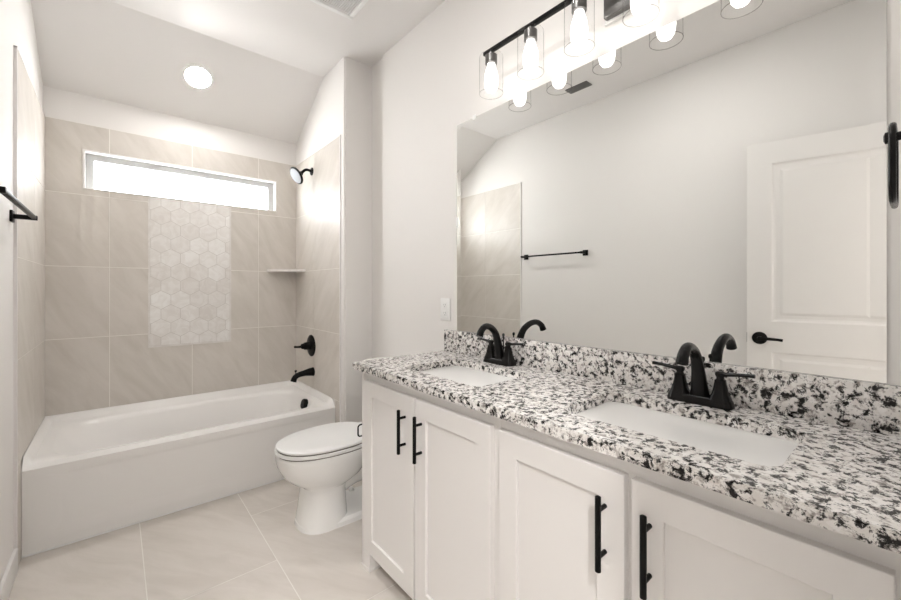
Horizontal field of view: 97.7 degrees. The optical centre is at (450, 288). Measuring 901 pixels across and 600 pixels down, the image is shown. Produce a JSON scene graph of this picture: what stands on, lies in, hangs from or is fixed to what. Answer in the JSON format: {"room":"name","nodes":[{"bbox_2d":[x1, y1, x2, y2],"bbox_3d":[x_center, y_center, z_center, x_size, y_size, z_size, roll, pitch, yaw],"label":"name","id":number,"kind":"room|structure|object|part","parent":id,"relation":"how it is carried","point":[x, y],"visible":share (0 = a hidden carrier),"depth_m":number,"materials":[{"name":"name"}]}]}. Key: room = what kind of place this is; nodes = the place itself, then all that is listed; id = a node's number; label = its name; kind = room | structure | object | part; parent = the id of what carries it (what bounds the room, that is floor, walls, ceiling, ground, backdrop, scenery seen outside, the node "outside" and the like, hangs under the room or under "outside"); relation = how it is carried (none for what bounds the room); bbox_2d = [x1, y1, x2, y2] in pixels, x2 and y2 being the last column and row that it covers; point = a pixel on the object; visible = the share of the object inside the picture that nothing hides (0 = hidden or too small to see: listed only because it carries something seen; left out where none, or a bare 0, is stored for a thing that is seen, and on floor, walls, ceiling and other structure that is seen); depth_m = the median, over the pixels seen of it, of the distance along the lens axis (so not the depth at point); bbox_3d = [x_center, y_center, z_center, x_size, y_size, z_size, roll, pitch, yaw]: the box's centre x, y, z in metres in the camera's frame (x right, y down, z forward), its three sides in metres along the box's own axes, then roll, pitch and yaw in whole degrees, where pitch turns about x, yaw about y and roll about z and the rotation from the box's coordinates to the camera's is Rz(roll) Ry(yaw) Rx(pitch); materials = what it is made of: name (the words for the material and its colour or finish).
{"room":"bathroom","nodes":[
{"label":"bathroom","id":0,"kind":"room"},
{"bbox_2d":[0,0,44,581],"bbox_3d":[-1.382,-0.169,1.027,0.131,2.762,3.640,0,0,-40],"label":"wall","id":1,"kind":"structure","parent":0,"point":[22,115],"depth_m":1.72,"materials":[{"name":"white paint"}]},
{"bbox_2d":[0,548,17,599],"bbox_3d":[-1.052,1.162,0.733,0.014,0.100,2.504,0,0,-40],"label":"baseboard","id":2,"kind":"structure","parent":1,"relation":"attached to","point":[7,581],"depth_m":1.57,"materials":[{"name":"white paint"}]},
{"bbox_2d":[0,186,37,222],"bbox_3d":[-1.594,-0.300,1.422,0.078,0.048,0.678,0,0,-40],"label":"towel bar","id":3,"kind":"object","parent":1,"relation":"attached to","point":[29,215],"visible":1,"depth_m":1.52,"materials":[{"name":"black metal"}]},
{"bbox_3d":[-1.390,-0.300,1.182,0.078,0.048,0.048,0,0,-40],"label":"post","id":4,"kind":"part","parent":3,"relation":"part of","materials":[{"name":"black metal"}]},
{"bbox_3d":[-1.798,-0.300,1.662,0.078,0.048,0.048,0,0,-40],"label":"post","id":5,"kind":"part","parent":3,"relation":"part of","materials":[{"name":"black metal"}]},
{"bbox_3d":[-2.150,0.087,2.025,0.011,2.251,0.886,0,0,-40],"label":"edge trim","id":6,"kind":"part","parent":1,"relation":"part of","materials":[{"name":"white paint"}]},
{"bbox_2d":[43,85,295,419],"bbox_3d":[-1.784,-0.004,2.993,1.822,2.433,0.123,0,0,-40],"label":"wall","id":7,"kind":"structure","parent":0,"point":[147,298],"depth_m":2.72,"materials":[{"name":"beige tile"}]},
{"bbox_2d":[83,149,276,211],"bbox_3d":[-1.901,-0.750,2.889,1.159,0.248,0.119,0,0,-40],"label":"window","id":8,"kind":"structure","parent":7,"relation":"in","point":[90,157],"depth_m":2.80,"materials":[{"name":"white paint"}]},
{"bbox_2d":[8,479,412,599],"bbox_3d":[-0.445,1.252,1.331,2.012,0.080,4.450,0,0,-40],"label":"floor","id":9,"kind":"structure","parent":0,"point":[246,545],"depth_m":1.74,"materials":[{"name":"tile"}]},
{"bbox_2d":[21,380,334,557],"bbox_3d":[-1.613,0.991,2.542,1.478,0.442,0.789,0,0,-40],"label":"bathtub","id":10,"kind":"object","parent":9,"relation":"on","point":[87,474],"visible":0.94,"depth_m":2.21,"materials":[{"name":"white ceramic"}]},
{"bbox_2d":[274,357,389,534],"bbox_3d":[-0.564,0.827,2.168,0.754,0.770,0.412,0,0,-40],"label":"toilet","id":11,"kind":"object","parent":9,"relation":"on","point":[325,461],"visible":0.59,"depth_m":1.97,"materials":[{"name":"white ceramic"}]},
{"bbox_3d":[-0.657,0.811,2.089,0.510,0.016,0.376,0,0,-40],"label":"seat","id":12,"kind":"part","parent":11,"relation":"part of","materials":[{"name":"white plastic"}]},
{"bbox_3d":[-0.657,0.787,2.089,0.500,0.018,0.368,0,0,-40],"label":"lid","id":13,"kind":"part","parent":11,"relation":"part of","materials":[{"name":"white plastic"}]},
{"bbox_3d":[-0.350,0.460,2.349,0.194,0.035,0.412,0,0,-40],"label":"tank lid","id":14,"kind":"part","parent":11,"relation":"part of","materials":[{"name":"white ceramic"}]},
{"bbox_2d":[361,372,501,599],"bbox_3d":[0.056,0.786,1.585,0.561,0.852,0.807,0,0,-40],"label":"vanity cabinet","id":15,"kind":"object","parent":9,"relation":"on","point":[430,464],"visible":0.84,"depth_m":1.37,"materials":[{"name":"white paint"}]},
{"bbox_2d":[357,424,361,436],"bbox_3d":[-0.339,0.665,1.848,0.162,0.061,0.109,0,0,-40],"label":"toilet paper holder","id":16,"kind":"object","parent":15,"relation":"attached to","point":[359,424],"visible":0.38,"depth_m":1.83,"materials":[{"name":"black metal"}]},
{"bbox_3d":[-0.168,0.786,1.876,0.526,0.852,0.073,0,0,-40],"label":"panel","id":17,"kind":"part","parent":15,"relation":"part of","materials":[{"name":"white paint"}]},
{"bbox_3d":[-0.250,0.769,1.584,0.019,0.737,0.373,0,0,-40],"label":"door","id":18,"kind":"part","parent":15,"relation":"part of","materials":[{"name":"white paint"}]},
{"bbox_3d":[-0.183,0.532,1.462,0.036,0.165,0.013,0,0,-40],"label":"bar handle","id":19,"kind":"part","parent":15,"relation":"part of","materials":[{"name":"black metal"}]},
{"bbox_3d":[-0.117,0.532,1.385,0.036,0.165,0.013,0,0,-40],"label":"bar handle","id":20,"kind":"part","parent":15,"relation":"part of","materials":[{"name":"black metal"}]},
{"bbox_3d":[0.000,0.769,1.289,0.019,0.737,0.376,0,0,-40],"label":"door","id":21,"kind":"part","parent":15,"relation":"part of","materials":[{"name":"white paint"}]},
{"bbox_2d":[352,350,900,553],"bbox_3d":[0.303,0.344,1.308,0.547,0.028,1.644,0,0,-40],"label":"countertop","id":22,"kind":"structure","parent":15,"relation":"on","point":[844,480],"depth_m":0.85,"materials":[{"name":"stone"}]},
{"bbox_2d":[419,366,514,385],"bbox_3d":[0.056,0.434,1.576,0.334,0.152,0.488,0,0,-40],"label":"undermount sink","id":23,"kind":"object","parent":22,"relation":"in","point":[472,377],"visible":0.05,"depth_m":1.62,"materials":[{"name":"white ceramic"}]},
{"bbox_2d":[476,323,523,366],"bbox_3d":[0.184,0.238,1.727,0.202,0.184,0.233,0,0,-11],"label":"faucet","id":24,"kind":"object","parent":22,"relation":"on","point":[495,354],"visible":1,"depth_m":1.70,"materials":[{"name":"black metal"}]},
{"bbox_3d":[0.182,0.273,1.773,0.052,0.081,0.052,0,0,-40],"label":"handle post","id":25,"kind":"part","parent":24,"relation":"part of","materials":[{"name":"brown metal"}]},
{"bbox_3d":[0.169,0.232,1.680,0.051,0.170,0.199,0,0,41],"label":"spout","id":26,"kind":"part","parent":24,"relation":"part of","materials":[{"name":"brown metal"}]},
{"bbox_3d":[0.215,0.319,1.734,0.058,0.022,0.166,0,0,-40],"label":"plate","id":27,"kind":"part","parent":24,"relation":"part of","materials":[{"name":"brown metal"}]},
{"bbox_3d":[0.248,0.273,1.694,0.052,0.081,0.052,0,0,-40],"label":"handle post","id":28,"kind":"part","parent":24,"relation":"part of","materials":[{"name":"brown metal"}]},
{"bbox_3d":[0.272,0.237,1.667,0.016,0.019,0.085,0,0,-40],"label":"lever","id":29,"kind":"part","parent":24,"relation":"part of","materials":[{"name":"brown metal"}]},
{"bbox_2d":[576,402,797,466],"bbox_3d":[0.556,0.434,0.988,0.334,0.152,0.512,0,0,-40],"label":"undermount sink","id":30,"kind":"object","parent":22,"relation":"in","point":[752,447],"visible":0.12,"depth_m":0.98,"materials":[{"name":"white ceramic"}]},
{"bbox_2d":[652,342,755,409],"bbox_3d":[0.691,0.238,1.136,0.218,0.184,0.221,0,0,-5],"label":"faucet","id":31,"kind":"object","parent":22,"relation":"on","point":[698,394],"visible":1,"depth_m":1.11,"materials":[{"name":"black metal"}]},
{"bbox_3d":[0.663,0.237,1.206,0.016,0.019,0.085,0,0,-40],"label":"lever","id":32,"kind":"part","parent":31,"relation":"part of","materials":[{"name":"brown metal"}]},
{"bbox_3d":[0.686,0.273,1.178,0.052,0.081,0.052,0,0,-40],"label":"handle post","id":33,"kind":"part","parent":31,"relation":"part of","materials":[{"name":"brown metal"}]},
{"bbox_3d":[0.666,0.232,1.094,0.200,0.170,0.052,0,0,-40],"label":"spout","id":34,"kind":"part","parent":31,"relation":"part of","materials":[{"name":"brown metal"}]},
{"bbox_3d":[0.720,0.319,1.139,0.058,0.022,0.166,0,0,-40],"label":"plate","id":35,"kind":"part","parent":31,"relation":"part of","materials":[{"name":"brown metal"}]},
{"bbox_3d":[0.753,0.273,1.100,0.052,0.081,0.052,0,0,-40],"label":"handle post","id":36,"kind":"part","parent":31,"relation":"part of","materials":[{"name":"brown metal"}]},
{"bbox_3d":[0.776,0.237,1.072,0.016,0.019,0.085,0,0,-40],"label":"lever","id":37,"kind":"part","parent":31,"relation":"part of","materials":[{"name":"brown metal"}]},
{"bbox_2d":[499,419,900,599],"bbox_3d":[0.574,0.786,0.976,0.561,0.852,0.786,0,0,-40],"label":"vanity cabinet","id":38,"kind":"object","parent":9,"relation":"on","point":[577,522],"visible":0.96,"depth_m":0.81,"materials":[{"name":"white paint"}]},
{"bbox_3d":[0.260,0.769,0.983,0.019,0.737,0.360,0,0,-40],"label":"door","id":39,"kind":"part","parent":38,"relation":"part of","materials":[{"name":"white paint"}]},
{"bbox_3d":[0.328,0.532,0.860,0.036,0.165,0.013,0,0,-40],"label":"bar handle","id":40,"kind":"part","parent":38,"relation":"part of","materials":[{"name":"black metal"}]},
{"bbox_3d":[0.390,0.532,0.787,0.036,0.165,0.013,0,0,-40],"label":"bar handle","id":41,"kind":"part","parent":38,"relation":"part of","materials":[{"name":"black metal"}]},
{"bbox_3d":[0.506,0.769,0.694,0.019,0.737,0.368,0,0,-40],"label":"door","id":42,"kind":"part","parent":38,"relation":"part of","materials":[{"name":"white paint"}]},
{"bbox_2d":[31,0,444,143],"bbox_3d":[-0.688,-1.411,1.617,1.972,0.518,3.640,0,0,-40],"label":"ceiling","id":43,"kind":"structure","parent":0,"point":[268,61],"depth_m":2.42,"materials":[{"name":"white paint"}]},
{"bbox_2d":[181,64,213,89],"bbox_3d":[-1.671,-1.397,2.608,0.184,0.096,0.160,0,0,-40],"label":"recessed light","id":44,"kind":"object","parent":43,"relation":"in","point":[197,76],"visible":1,"depth_m":2.60,"materials":[{"name":"white plastic"}]},
{"bbox_2d":[310,0,368,19],"bbox_3d":[-0.587,-1.543,2.030,0.326,0.014,0.326,0,0,-40],"label":"ceiling vent","id":45,"kind":"object","parent":43,"relation":"in","point":[348,9],"visible":1,"depth_m":2.15,"materials":[{"name":"white plastic"}]},
{"bbox_2d":[318,0,361,15],"bbox_3d":[-0.587,-1.542,2.030,0.280,0.004,0.280,0,0,-40],"label":"grille","id":46,"kind":"object","parent":45,"relation":"attached to","point":[342,7],"depth_m":2.15,"materials":[{"name":"white plastic"}]},
{"bbox_2d":[296,57,371,422],"bbox_3d":[-0.930,-0.169,3.045,0.213,2.762,0.921,0,0,-40],"label":"wall","id":47,"kind":"structure","parent":0,"point":[334,204],"depth_m":2.75,"materials":[{"name":"white paint"}]},
{"bbox_2d":[267,269,305,272],"bbox_3d":[-1.318,-0.143,3.162,0.228,0.020,0.228,0,0,-40],"label":"corner shelf","id":48,"kind":"object","parent":47,"relation":"attached to","point":[268,270],"visible":1,"depth_m":3.14,"materials":[{"name":"stone"}]},
{"bbox_2d":[290,167,313,183],"bbox_3d":[-1.129,-0.862,2.992,0.161,0.144,0.135,0,0,-40],"label":"shower","id":49,"kind":"object","parent":47,"relation":"attached to","point":[295,173],"visible":1,"depth_m":2.96,"materials":[{"name":"black metal"}]},
{"bbox_2d":[291,367,314,381],"bbox_3d":[-1.120,0.654,2.974,0.171,0.096,0.068,0,0,-40],"label":"tub spout","id":50,"kind":"object","parent":47,"relation":"attached to","point":[310,371],"visible":1,"depth_m":2.96,"materials":[{"name":"black metal"}]},
{"bbox_2d":[294,335,315,355],"bbox_3d":[-1.124,0.444,3.018,0.120,0.166,0.166,0,0,-40],"label":"shower valve","id":51,"kind":"object","parent":47,"relation":"attached to","point":[310,346],"visible":1,"depth_m":3.01,"materials":[{"name":"black metal"}]},
{"bbox_3d":[-1.134,0.444,3.022,0.121,0.068,0.069,0,0,-29],"label":"lever handle","id":52,"kind":"part","parent":51,"relation":"part of","materials":[{"name":"black metal"}]},
{"bbox_3d":[-1.023,0.087,2.996,0.008,2.251,0.862,0,0,-40],"label":"edge trim","id":53,"kind":"part","parent":47,"relation":"part of","materials":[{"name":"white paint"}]},
{"bbox_2d":[372,0,900,385],"bbox_3d":[0.034,-0.169,2.154,0.136,2.762,3.526,0,0,-40],"label":"wall","id":54,"kind":"structure","parent":0,"point":[430,82],"depth_m":2.13,"materials":[{"name":"white paint"}]},
{"bbox_2d":[441,298,449,320],"bbox_3d":[-0.028,0.112,2.115,0.008,0.120,0.080,0,0,-40],"label":"wall outlet","id":55,"kind":"object","parent":54,"relation":"attached to","point":[445,302],"visible":1,"depth_m":2.11,"materials":[{"name":"white plastic"}]},
{"bbox_2d":[483,0,650,92],"bbox_3d":[0.543,-0.966,1.329,0.154,0.234,1.178,0,0,-40],"label":"vanity light","id":56,"kind":"object","parent":54,"relation":"attached to","point":[614,10],"visible":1,"depth_m":1.43,"materials":[{"name":"white glass"}]},
{"bbox_2d":[484,51,497,92],"bbox_3d":[0.178,-0.943,1.722,0.060,0.177,0.060,0,0,-40],"label":"bulb","id":57,"kind":"object","parent":56,"relation":"attached to","point":[491,76],"depth_m":1.70,"materials":[{"name":"white glass"}]},
{"bbox_2d":[523,26,537,72],"bbox_3d":[0.317,-0.943,1.558,0.060,0.177,0.060,0,0,-40],"label":"bulb","id":58,"kind":"object","parent":56,"relation":"attached to","point":[530,55],"depth_m":1.54,"materials":[{"name":"white glass"}]},
{"bbox_2d":[570,0,587,47],"bbox_3d":[0.456,-0.943,1.395,0.060,0.177,0.060,0,0,-40],"label":"bulb","id":59,"kind":"object","parent":56,"relation":"attached to","point":[579,26],"depth_m":1.38,"materials":[{"name":"white glass"}]},
{"bbox_3d":[0.596,-1.013,1.376,0.013,0.140,0.116,0,0,-40],"label":"plate","id":60,"kind":"part","parent":56,"relation":"part of","materials":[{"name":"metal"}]},
{"bbox_2d":[630,0,650,16],"bbox_3d":[0.594,-0.943,1.231,0.060,0.177,0.060,0,0,-40],"label":"bulb","id":61,"kind":"object","parent":56,"relation":"attached to","point":[639,8],"depth_m":1.22,"materials":[{"name":"white glass"}]},
{"bbox_2d":[456,0,886,383],"bbox_3d":[0.515,-0.317,1.474,0.008,1.073,1.498,0,0,-40],"label":"wall mirror","id":62,"kind":"object","parent":54,"relation":"attached to","point":[714,180],"visible":1,"depth_m":1.19,"materials":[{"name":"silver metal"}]},
{"bbox_2d":[444,329,900,435],"bbox_3d":[0.504,0.275,1.479,0.020,0.110,1.644,0,0,-40],"label":"backsplash","id":63,"kind":"structure","parent":54,"relation":"attached to","point":[876,407],"depth_m":1.09,"materials":[{"name":"stone"}]},
{"bbox_3d":[0.441,-0.169,0.266,1.686,2.762,0.120,0,0,-40],"label":"wall","id":64,"kind":"structure","parent":0,"visible":0},
{"bbox_2d":[883,122,900,208],"bbox_3d":[0.778,-0.215,0.669,0.141,0.147,0.058,0,0,-40],"label":"towel ring","id":65,"kind":"object","parent":64,"relation":"attached to","point":[892,137],"visible":1,"depth_m":0.64,"materials":[{"name":"black metal"}]},
{"bbox_3d":[0.778,-0.262,0.669,0.054,0.054,0.058,0,0,-40],"label":"post","id":66,"kind":"part","parent":65,"relation":"part of","materials":[{"name":"brown metal"}]}
]}

